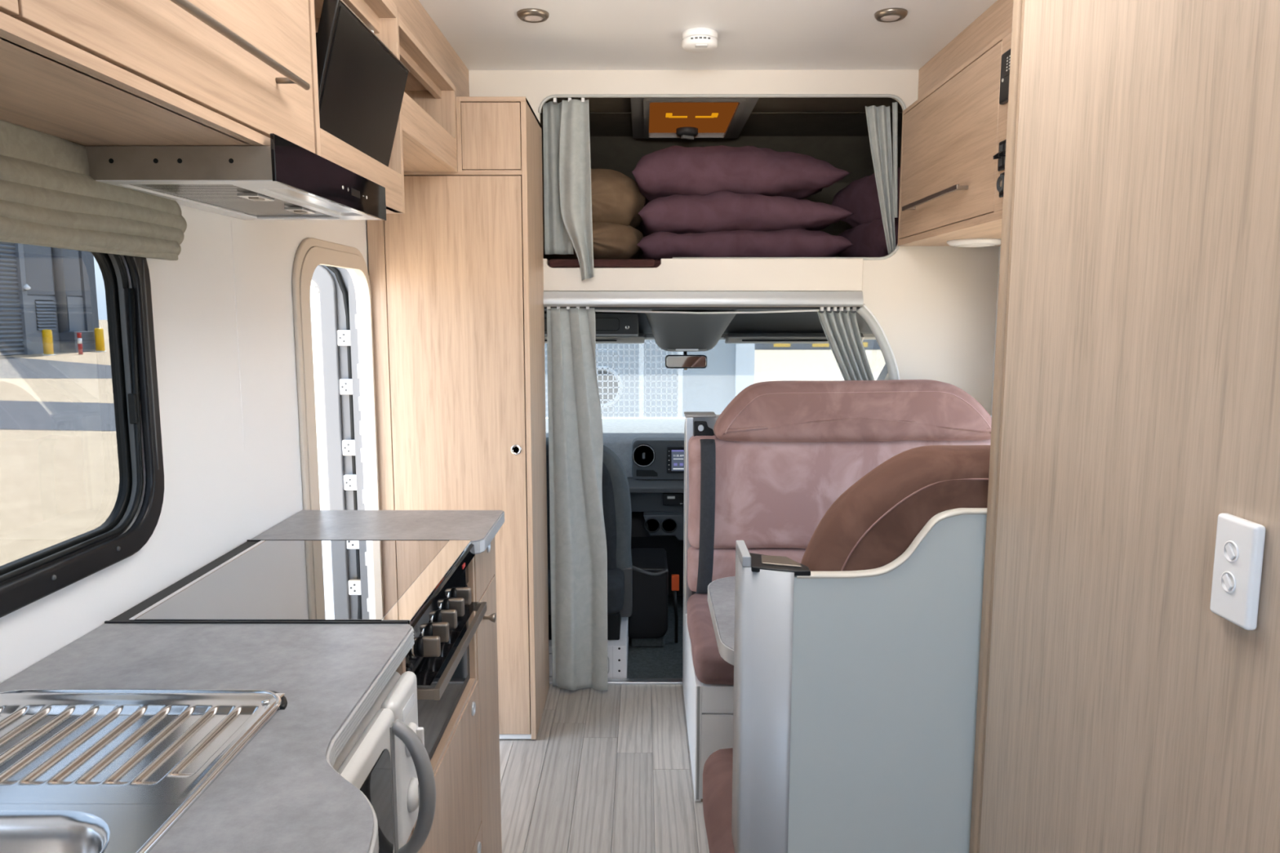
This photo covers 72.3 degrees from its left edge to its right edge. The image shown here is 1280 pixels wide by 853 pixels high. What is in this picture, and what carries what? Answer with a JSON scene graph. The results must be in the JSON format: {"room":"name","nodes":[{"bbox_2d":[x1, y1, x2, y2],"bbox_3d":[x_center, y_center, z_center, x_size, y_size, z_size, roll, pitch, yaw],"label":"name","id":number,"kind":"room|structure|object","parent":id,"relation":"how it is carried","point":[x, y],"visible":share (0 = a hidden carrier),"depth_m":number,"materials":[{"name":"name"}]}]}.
{"room":"vehicle interior","nodes":[
{"label":"vehicle interior","id":0,"kind":"room"},
{"bbox_2d":[0,193,371,683],"bbox_3d":[-0.843,0.160,0.941,0.036,2.222,4.420,0,7,0],"label":"wall","id":1,"kind":"structure","parent":0,"point":[223,314],"depth_m":1.70,"materials":[{"name":"white paint"}]},
{"bbox_2d":[0,241,164,617],"bbox_3d":[-0.834,-0.017,1.008,0.052,0.545,0.938,0,7,0],"label":"window","id":2,"kind":"structure","parent":1,"relation":"in","point":[77,348],"depth_m":1.31,"materials":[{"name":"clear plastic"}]},
{"bbox_2d":[0,119,186,260],"bbox_3d":[-0.793,-0.284,0.899,0.034,0.156,1.250,0,7,0],"label":"blind","id":3,"kind":"object","parent":1,"relation":"attached to","point":[49,197],"visible":0.94,"depth_m":1.22,"materials":[{"name":"fabric"}]},
{"bbox_2d":[0,0,315,153],"bbox_3d":[-0.669,-0.564,0.496,0.316,0.508,1.923,0,7,0],"label":"upper cabinet","id":4,"kind":"object","parent":1,"relation":"attached to","point":[85,73],"visible":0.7,"depth_m":1.07,"materials":[{"name":"brown wood"}]},
{"bbox_2d":[292,237,379,510],"bbox_3d":[-1.140,0.254,2.481,0.662,1.600,0.664,0,7,0],"label":"door","id":5,"kind":"structure","parent":1,"relation":"in","point":[326,343],"depth_m":2.68,"materials":[{"name":"beige plastic"}]},
{"bbox_2d":[308,0,404,213],"bbox_3d":[-0.683,-0.681,1.726,0.279,0.452,0.544,0,7,0],"label":"niche","id":6,"kind":"object","parent":1,"relation":"attached to","point":[327,146],"visible":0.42,"depth_m":1.85,"materials":[{"name":"brown wood"}]},
{"bbox_2d":[85,133,386,220],"bbox_3d":[-0.676,-0.425,1.548,0.295,0.070,0.553,0,7,0],"label":"range hood","id":7,"kind":"object","parent":6,"relation":"attached to","point":[284,180],"visible":0.99,"depth_m":1.36,"materials":[{"name":"metal"}]},
{"bbox_2d":[315,0,409,166],"bbox_3d":[-0.662,-0.627,1.736,0.304,0.281,0.450,0,7,0],"label":"television","id":8,"kind":"object","parent":6,"relation":"in","point":[362,82],"visible":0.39,"depth_m":1.66,"materials":[{"name":"black plastic"}]},
{"bbox_2d":[398,17,457,171],"bbox_3d":[-0.680,-0.837,2.283,0.279,0.245,0.599,0,7,0],"label":"open shelf","id":9,"kind":"object","parent":1,"relation":"attached to","point":[429,142],"visible":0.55,"depth_m":2.38,"materials":[{"name":"brown wood"}]},
{"bbox_2d":[499,595,709,852],"bbox_3d":[0.204,1.171,1.865,2.116,0.060,6.000,0,7,0],"label":"floor","id":10,"kind":"structure","parent":0,"point":[610,771],"depth_m":2.64,"materials":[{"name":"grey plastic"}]},
{"bbox_2d":[395,537,502,852],"bbox_3d":[-0.577,0.815,1.003,0.496,0.866,2.376,0,7,0],"label":"base cabinet","id":11,"kind":"object","parent":10,"relation":"on","point":[465,761],"visible":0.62,"depth_m":1.89,"materials":[{"name":"brown wood"}]},
{"bbox_2d":[0,623,414,852],"bbox_3d":[-0.462,0.420,0.559,0.728,0.030,1.597,0,7,0],"label":"countertop","id":12,"kind":"structure","parent":11,"relation":"on","point":[283,793],"depth_m":1.11,"materials":[{"name":"stone"}]},
{"bbox_2d":[0,688,287,852],"bbox_3d":[-0.624,0.447,0.753,0.392,0.146,0.723,0,7,0],"label":"sink","id":13,"kind":"object","parent":12,"relation":"in","point":[82,771],"visible":1,"depth_m":0.94,"materials":[{"name":"silver metal"}]},
{"bbox_2d":[104,539,486,760],"bbox_3d":[-0.567,0.421,1.611,0.511,0.311,0.517,0,7,0],"label":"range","id":14,"kind":"object","parent":11,"relation":"in","point":[421,584],"visible":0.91,"depth_m":1.53,"materials":[{"name":"black glass"}]},
{"bbox_2d":[410,585,486,760],"bbox_3d":[-0.553,0.439,1.613,0.483,0.276,0.517,0,7,0],"label":"oven","id":15,"kind":"object","parent":14,"relation":"in","point":[440,651],"depth_m":1.53,"materials":[{"name":"black metal"}]},
{"bbox_2d":[221,671,435,852],"bbox_3d":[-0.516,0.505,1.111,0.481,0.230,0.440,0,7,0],"label":"washing machine","id":16,"kind":"object","parent":11,"relation":"in","point":[386,757],"visible":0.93,"depth_m":1.17,"materials":[{"name":"white plastic"}]},
{"bbox_2d":[251,510,504,554],"bbox_3d":[-0.574,0.236,1.981,0.493,0.030,0.294,0,7,0],"label":"countertop","id":17,"kind":"structure","parent":11,"relation":"on","point":[479,526],"depth_m":1.97,"materials":[{"name":"stone"}]},
{"bbox_2d":[430,678,475,775],"bbox_3d":[-0.589,0.587,1.634,0.466,0.017,0.530,0,7,0],"label":"door","id":18,"kind":"structure","parent":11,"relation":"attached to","point":[438,761],"depth_m":1.68,"materials":[{"name":"brown wood"}]},
{"bbox_2d":[366,96,549,739],"bbox_3d":[-0.575,-0.005,2.898,0.481,1.994,0.408,0,7,0],"label":"wardrobe","id":19,"kind":"object","parent":10,"relation":"on","point":[456,278],"visible":0.8,"depth_m":2.68,"materials":[{"name":"brown wood"}]},
{"bbox_2d":[546,437,632,678],"bbox_3d":[-0.310,0.483,3.625,0.558,0.893,0.737,0,7,0],"label":"chair","id":20,"kind":"object","parent":10,"relation":"on","point":[616,501],"visible":0.23,"depth_m":3.46,"materials":[{"name":"grey fabric"}]},
{"bbox_2d":[545,417,685,595],"bbox_3d":[0.207,0.405,4.444,2.020,0.797,0.927,0,7,0],"label":"dashboard","id":21,"kind":"object","parent":10,"relation":"on","point":[651,451],"visible":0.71,"depth_m":4.04,"materials":[{"name":"grey plastic"}]},
{"bbox_2d":[631,443,655,467],"bbox_3d":[0.017,0.131,3.983,0.108,0.108,0.027,0,7,0],"label":"air vent","id":22,"kind":"object","parent":21,"relation":"attached to","point":[643,455],"depth_m":3.97,"materials":[{"name":"grey plastic"}]},
{"bbox_2d":[643,511,684,540],"bbox_3d":[0.316,0.455,4.047,0.598,0.120,0.127,0,7,0],"label":"cup holder","id":23,"kind":"object","parent":21,"relation":"on","point":[657,526],"depth_m":3.99,"materials":[{"name":"black plastic"}]},
{"bbox_2d":[628,548,668,647],"bbox_3d":[0.034,0.731,3.774,0.168,0.363,0.341,0,7,0],"label":"console","id":24,"kind":"object","parent":10,"relation":"on","point":[648,620],"visible":0.83,"depth_m":3.63,"materials":[{"name":"black plastic"}]},
{"bbox_2d":[671,574,679,643],"bbox_3d":[0.147,0.770,3.693,0.032,0.304,0.048,0,7,0],"label":"belt","id":25,"kind":"object","parent":10,"relation":"on","point":[674,578],"visible":1,"depth_m":3.67,"materials":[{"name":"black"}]},
{"bbox_2d":[682,379,991,801],"bbox_3d":[0.679,0.440,2.772,1.062,1.156,0.809,0,7,0],"label":"bench","id":26,"kind":"object","parent":10,"relation":"on","point":[786,451],"visible":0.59,"depth_m":2.79,"materials":[{"name":"pink"}]},
{"bbox_2d":[693,421,715,594],"bbox_3d":[0.210,0.268,2.871,0.066,0.563,0.097,0,7,0],"label":"belt","id":27,"kind":"object","parent":26,"relation":"on","point":[708,448],"visible":0.88,"depth_m":2.83,"materials":[{"name":"black fabric"}]},
{"bbox_2d":[687,593,733,684],"bbox_3d":[0.676,0.636,2.664,1.049,0.134,0.544,0,7,0],"label":"seat cushion","id":28,"kind":"object","parent":26,"relation":"on","point":[708,666],"depth_m":2.47,"materials":[{"name":"fabric"}]},
{"bbox_2d":[687,546,805,591],"bbox_3d":[0.658,0.472,2.943,0.999,0.150,0.140,0,7,0],"label":"lumbar cushion","id":29,"kind":"object","parent":26,"relation":"on","point":[724,557],"depth_m":2.88,"materials":[{"name":"fabric"}]},
{"bbox_2d":[702,444,990,852],"bbox_3d":[0.660,0.587,1.654,1.067,1.152,0.476,0,7,0],"label":"bench","id":30,"kind":"object","parent":10,"relation":"on","point":[856,661],"visible":0.54,"depth_m":1.40,"materials":[{"name":"grey"}]},
{"bbox_2d":[702,747,734,852],"bbox_3d":[0.660,0.767,1.694,1.067,0.139,0.441,0,7,0],"label":"seat cushion","id":31,"kind":"object","parent":30,"relation":"on","point":[717,768],"depth_m":1.69,"materials":[{"name":"fabric"}]},
{"bbox_2d":[418,0,996,70],"bbox_3d":[0.201,-0.940,0.785,2.116,0.040,4.400,0,7,0],"label":"ceiling","id":32,"kind":"structure","parent":0,"point":[485,34],"depth_m":2.56,"materials":[{"name":"white"}]},
{"bbox_2d":[516,8,549,22],"bbox_3d":[-0.292,-1.122,2.397,0.088,0.014,0.088,0,7,0],"label":"recessed light","id":33,"kind":"object","parent":32,"relation":"in","point":[526,15],"visible":1,"depth_m":2.38,"materials":[{"name":"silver metal"}]},
{"bbox_2d":[681,27,717,53],"bbox_3d":[0.175,-1.127,2.566,0.105,0.047,0.106,0,7,0],"label":"smoke detector","id":34,"kind":"object","parent":32,"relation":"attached to","point":[695,40],"visible":1,"depth_m":2.53,"materials":[{"name":"white plastic"}]},
{"bbox_2d":[874,7,907,22],"bbox_3d":[0.685,-1.121,2.393,0.088,0.014,0.088,0,7,0],"label":"recessed light","id":35,"kind":"object","parent":32,"relation":"in","point":[894,14],"visible":1,"depth_m":2.37,"materials":[{"name":"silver metal"}]},
{"bbox_2d":[544,306,872,333],"bbox_3d":[0.202,-0.428,3.549,2.076,0.130,0.850,0,7,0],"label":"cab headliner","id":36,"kind":"structure","parent":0,"point":[793,322],"depth_m":3.65,"materials":[{"name":"grey plastic"}]},
{"bbox_2d":[544,313,638,337],"bbox_3d":[-0.396,-0.424,3.713,0.780,0.109,0.366,0,7,0],"label":"console","id":37,"kind":"object","parent":36,"relation":"attached to","point":[607,325],"visible":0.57,"depth_m":3.55,"materials":[{"name":"grey plastic"}]},
{"bbox_2d":[544,333,647,343],"bbox_3d":[-0.237,-0.388,3.853,0.537,0.050,0.174,0,7,0],"label":"sun visor","id":38,"kind":"object","parent":36,"relation":"attached to","point":[641,338],"visible":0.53,"depth_m":3.78,"materials":[{"name":"grey plastic"}]},
{"bbox_2d":[644,309,738,351],"bbox_3d":[0.204,-0.405,3.577,0.413,0.220,0.600,0,7,0],"label":"console","id":39,"kind":"object","parent":36,"relation":"attached to","point":[674,332],"visible":0.89,"depth_m":3.59,"materials":[{"name":"grey plastic"}]},
{"bbox_2d":[544,333,888,417],"bbox_3d":[0.205,-0.205,4.394,2.076,0.577,0.870,0,7,0],"label":"window","id":40,"kind":"structure","parent":36,"relation":"attached to","point":[634,380],"depth_m":4.32,"materials":[{"name":"clear glass"}]},
{"bbox_2d":[665,351,706,369],"bbox_3d":[0.206,-0.328,3.961,0.187,0.137,0.149,0,7,0],"label":"mirror","id":41,"kind":"object","parent":40,"relation":"attached to","point":[685,361],"visible":0.97,"depth_m":3.89,"materials":[{"name":"black mirror"}]},
{"bbox_2d":[723,333,864,343],"bbox_3d":[0.666,-0.387,3.850,0.597,0.050,0.174,0,7,0],"label":"sun visor","id":42,"kind":"object","parent":36,"relation":"attached to","point":[731,338],"visible":0.8,"depth_m":3.77,"materials":[{"name":"grey plastic"}]},
{"bbox_2d":[540,97,902,258],"bbox_3d":[0.213,-0.935,3.758,2.056,0.710,1.484,0,7,0],"label":"overcab alcove","id":43,"kind":"structure","parent":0,"point":[842,140],"depth_m":3.77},
{"bbox_2d":[630,97,759,139],"bbox_3d":[0.191,-1.180,3.366,0.445,0.052,0.740,0,7,0],"label":"ceiling vent","id":44,"kind":"object","parent":43,"relation":"in","point":[687,118],"visible":0.84,"depth_m":3.35,"materials":[{"name":"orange plastic"}]},
{"bbox_2d":[648,102,738,133],"bbox_3d":[0.193,-1.195,3.361,0.350,0.003,0.655,0,7,0],"label":"blind","id":45,"kind":"object","parent":44,"relation":"hanging from","point":[658,122],"depth_m":3.41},
{"bbox_2d":[541,111,902,113],"bbox_3d":[0.211,-1.196,3.343,2.056,0.006,0.006,0,7,0],"label":"trim","id":46,"kind":"structure","parent":43,"relation":"attached to","point":[541,112],"depth_m":3.34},
{"bbox_2d":[865,102,897,254],"bbox_3d":[0.834,-0.857,3.039,0.122,0.510,0.028,0,7,0],"label":"curtain","id":47,"kind":"object","parent":43,"relation":"hanging from","point":[878,118],"visible":0.97,"depth_m":3.03,"materials":[{"name":"grey fabric"}]},
{"bbox_2d":[456,69,999,414],"bbox_3d":[0.210,-0.109,3.096,2.096,2.202,0.040,0,7,0],"label":"wall","id":48,"kind":"structure","parent":0,"point":[930,311],"depth_m":3.03,"materials":[{"name":"beige paint"}]},
{"bbox_2d":[342,0,469,113],"bbox_3d":[-0.592,-0.882,1.238,0.018,0.192,3.478,0,7,0],"label":"wall shelf","id":49,"kind":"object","parent":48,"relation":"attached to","point":[413,15],"depth_m":2.37,"materials":[{"name":"brown wood"}]},
{"bbox_2d":[542,97,594,280],"bbox_3d":[-0.241,-0.811,3.005,0.204,0.615,0.085,3,8,20],"label":"curtain","id":50,"kind":"object","parent":48,"relation":"hanging from","point":[567,191],"visible":1,"depth_m":2.98,"materials":[{"name":"white fabric"}]},
{"bbox_2d":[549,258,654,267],"bbox_3d":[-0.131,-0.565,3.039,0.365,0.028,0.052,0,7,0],"label":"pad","id":51,"kind":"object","parent":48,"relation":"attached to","point":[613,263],"visible":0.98,"depth_m":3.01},
{"bbox_2d":[549,678,682,684],"bbox_3d":[-0.093,0.959,3.281,0.510,0.020,0.038,0,7,0],"label":"trim","id":52,"kind":"structure","parent":48,"relation":"attached to","point":[611,681],"depth_m":3.27,"materials":[{"name":"silver metal"}]},
{"bbox_2d":[542,258,862,291],"bbox_3d":[0.211,-0.526,3.046,1.115,0.111,0.042,0,7,0],"label":"bed frame panel","id":53,"kind":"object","parent":48,"relation":"attached to","point":[672,274],"depth_m":3.03,"materials":[{"name":"beige"}]},
{"bbox_2d":[542,291,863,306],"bbox_3d":[0.211,-0.443,3.042,1.115,0.052,0.052,0,7,0],"label":"trim rail","id":54,"kind":"object","parent":48,"relation":"attached to","point":[550,298],"visible":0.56,"depth_m":3.02,"materials":[{"name":"grey"}]},
{"bbox_3d":[0.217,-0.428,3.098,1.110,0.010,0.024,0,7,0],"label":"track","id":55,"kind":"object","parent":54,"relation":"attached to","visible":0},
{"bbox_2d":[546,306,608,690],"bbox_3d":[-0.222,0.273,3.121,0.211,1.386,0.078,0,7,0],"label":"curtain","id":56,"kind":"object","parent":55,"relation":"hanging from","point":[578,541],"visible":1,"depth_m":3.12,"materials":[{"name":"white fabric"}]},
{"bbox_2d":[595,309,818,314],"bbox_3d":[0.237,-0.406,3.099,0.790,0.016,0.009,0,7,0],"label":"wire","id":57,"kind":"object","parent":55,"relation":"hanging from","point":[596,310],"visible":1,"depth_m":3.10,"materials":[{"name":"white"}]},
{"bbox_2d":[817,306,874,380],"bbox_3d":[0.767,-0.203,3.122,0.282,0.442,0.038,0,7,0],"label":"curtain","id":58,"kind":"object","parent":55,"relation":"hanging from","point":[842,331],"visible":0.63,"depth_m":3.11,"materials":[{"name":"white fabric"}]},
{"bbox_2d":[917,0,1013,99],"bbox_3d":[0.941,-1.019,2.090,0.015,0.139,1.743,0,7,0],"label":"trim","id":59,"kind":"structure","parent":48,"relation":"attached to","point":[997,19],"depth_m":2.49,"materials":[{"name":"brown wood"}]},
{"bbox_2d":[990,245,1000,414],"bbox_3d":[1.247,0.161,0.934,0.035,2.222,4.420,0,7,0],"label":"wall","id":60,"kind":"structure","parent":0,"point":[999,246],"depth_m":3.05,"materials":[{"name":"white"}]},
{"bbox_2d":[897,26,1012,245],"bbox_3d":[1.038,-0.728,2.118,0.391,0.445,1.725,0,7,0],"label":"upper cabinet","id":61,"kind":"object","parent":60,"relation":"attached to","point":[951,135],"depth_m":2.44,"materials":[{"name":"brown wood"}]},
{"bbox_2d":[946,238,1000,247],"bbox_3d":[1.061,-0.579,2.775,0.170,0.019,0.170,0,7,0],"label":"puck light","id":62,"kind":"object","parent":61,"relation":"attached to","point":[968,242],"visible":0.92,"depth_m":2.72,"materials":[{"name":"white plastic"}]},
{"bbox_2d":[996,172,1004,197],"bbox_3d":[0.869,-0.576,2.063,0.018,0.058,0.127,0,7,0],"label":"power socket","id":63,"kind":"object","parent":61,"relation":"attached to","point":[1000,182],"visible":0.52,"depth_m":2.10,"materials":[{"name":"black plastic"}]},
{"bbox_2d":[999,48,1010,104],"bbox_3d":[0.870,-0.826,2.045,0.016,0.117,0.125,0,7,0],"label":"remote control","id":64,"kind":"object","parent":61,"relation":"attached to","point":[1006,57],"visible":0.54,"depth_m":2.08,"materials":[{"name":"black plastic"}]},
{"bbox_2d":[968,0,1279,852],"bbox_3d":[0.545,0.275,0.046,0.034,2.182,2.625,0,7,0],"label":"wall","id":65,"kind":"structure","parent":0,"point":[1136,394],"depth_m":0.96,"materials":[{"name":"brown wood"}]},
{"bbox_2d":[1209,513,1266,630],"bbox_3d":[0.530,0.128,0.780,0.013,0.094,0.052,0,7,0],"label":"light switch","id":66,"kind":"object","parent":65,"relation":"attached to","point":[1239,548],"visible":1,"depth_m":0.77,"materials":[{"name":"white plastic"}]},
{"bbox_3d":[0.213,-0.575,3.793,2.056,0.017,1.447,0,7,0],"label":"floor","id":67,"kind":"structure","parent":0,"visible":0},
{"bbox_2d":[547,259,660,267],"bbox_3d":[0.212,-0.624,3.733,2.018,0.093,1.337,0,7,0],"label":"mattress","id":68,"kind":"object","parent":67,"relation":"on","point":[657,263],"visible":0.02,"depth_m":3.07,"materials":[{"name":"brown fabric"}]},
{"bbox_2d":[542,168,645,260],"bbox_3d":[-0.219,-0.806,3.397,0.479,0.363,0.554,0,7,0],"label":"pillows","id":69,"kind":"object","parent":68,"relation":"on","point":[617,200],"visible":0.42,"depth_m":3.20,"materials":[{"name":"brown fabric"}]},
{"bbox_2d":[636,228,853,260],"bbox_3d":[0.388,-0.693,3.438,0.800,0.144,0.460,0,7,0],"label":"pillow","id":70,"kind":"object","parent":68,"relation":"on","point":[789,242],"visible":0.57,"depth_m":3.23,"materials":[{"name":"purple fabric"}]},
{"bbox_2d":[638,190,853,235],"bbox_3d":[0.388,-0.812,3.413,0.790,0.172,0.460,0,7,0],"label":"pillow","id":71,"kind":"object","parent":70,"relation":"on","point":[723,210],"visible":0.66,"depth_m":3.21,"materials":[{"name":"purple fabric"}]},
{"bbox_2d":[631,145,852,205],"bbox_3d":[0.363,-0.966,3.403,0.814,0.219,0.504,0,7,0],"label":"pillow","id":72,"kind":"object","parent":71,"relation":"on","point":[673,170],"visible":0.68,"depth_m":3.19,"materials":[{"name":"purple fabric"}]},
{"bbox_2d":[837,217,898,257],"bbox_3d":[1.033,-0.711,3.413,0.420,0.210,0.500,-2,8,-17],"label":"pillow","id":73,"kind":"object","parent":68,"relation":"on","point":[868,239],"visible":0.13,"depth_m":3.32,"materials":[{"name":"purple fabric"}]},
{"bbox_2d":[831,167,900,227],"bbox_3d":[1.043,-0.875,3.412,0.400,0.233,0.450,-4,8,-28],"label":"pillow","id":74,"kind":"object","parent":73,"relation":"on","point":[860,197],"visible":0.18,"depth_m":3.38,"materials":[{"name":"purple fabric"}]},
{"bbox_3d":[0.845,1.246,1.075,0.808,0.005,4.420,0,7,0],"label":"floor","id":75,"kind":"structure","parent":0,"visible":0},
{"bbox_2d":[707,576,735,665],"bbox_3d":[0.690,0.763,1.974,1.059,0.719,0.530,0,7,0],"label":"table","id":76,"kind":"object","parent":75,"relation":"on","point":[721,592],"visible":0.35,"depth_m":1.92,"materials":[{"name":"laminate"}]},
{"label":"outside","id":77,"kind":"structure","parent":0,"visible":0},
{"bbox_3d":[-9.905,-1.953,24.994,100.000,1.405,130.000,0,7,0],"label":"ground","id":78,"kind":"structure","parent":77,"visible":0},
{"bbox_2d":[545,417,685,417],"bbox_3d":[-1.268,-1.999,10.939,5.380,5.100,0.400,0,7,0],"label":"building","id":79,"kind":"structure","parent":78,"relation":"on","point":[545,417],"depth_m":11.08,"materials":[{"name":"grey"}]},
{"bbox_2d":[602,417,682,417],"bbox_3d":[-0.411,-0.317,9.041,1.700,2.250,0.050,0,7,0],"label":"cage","id":80,"kind":"object","parent":78,"relation":"on","point":[602,417],"visible":0.02,"depth_m":9.06,"materials":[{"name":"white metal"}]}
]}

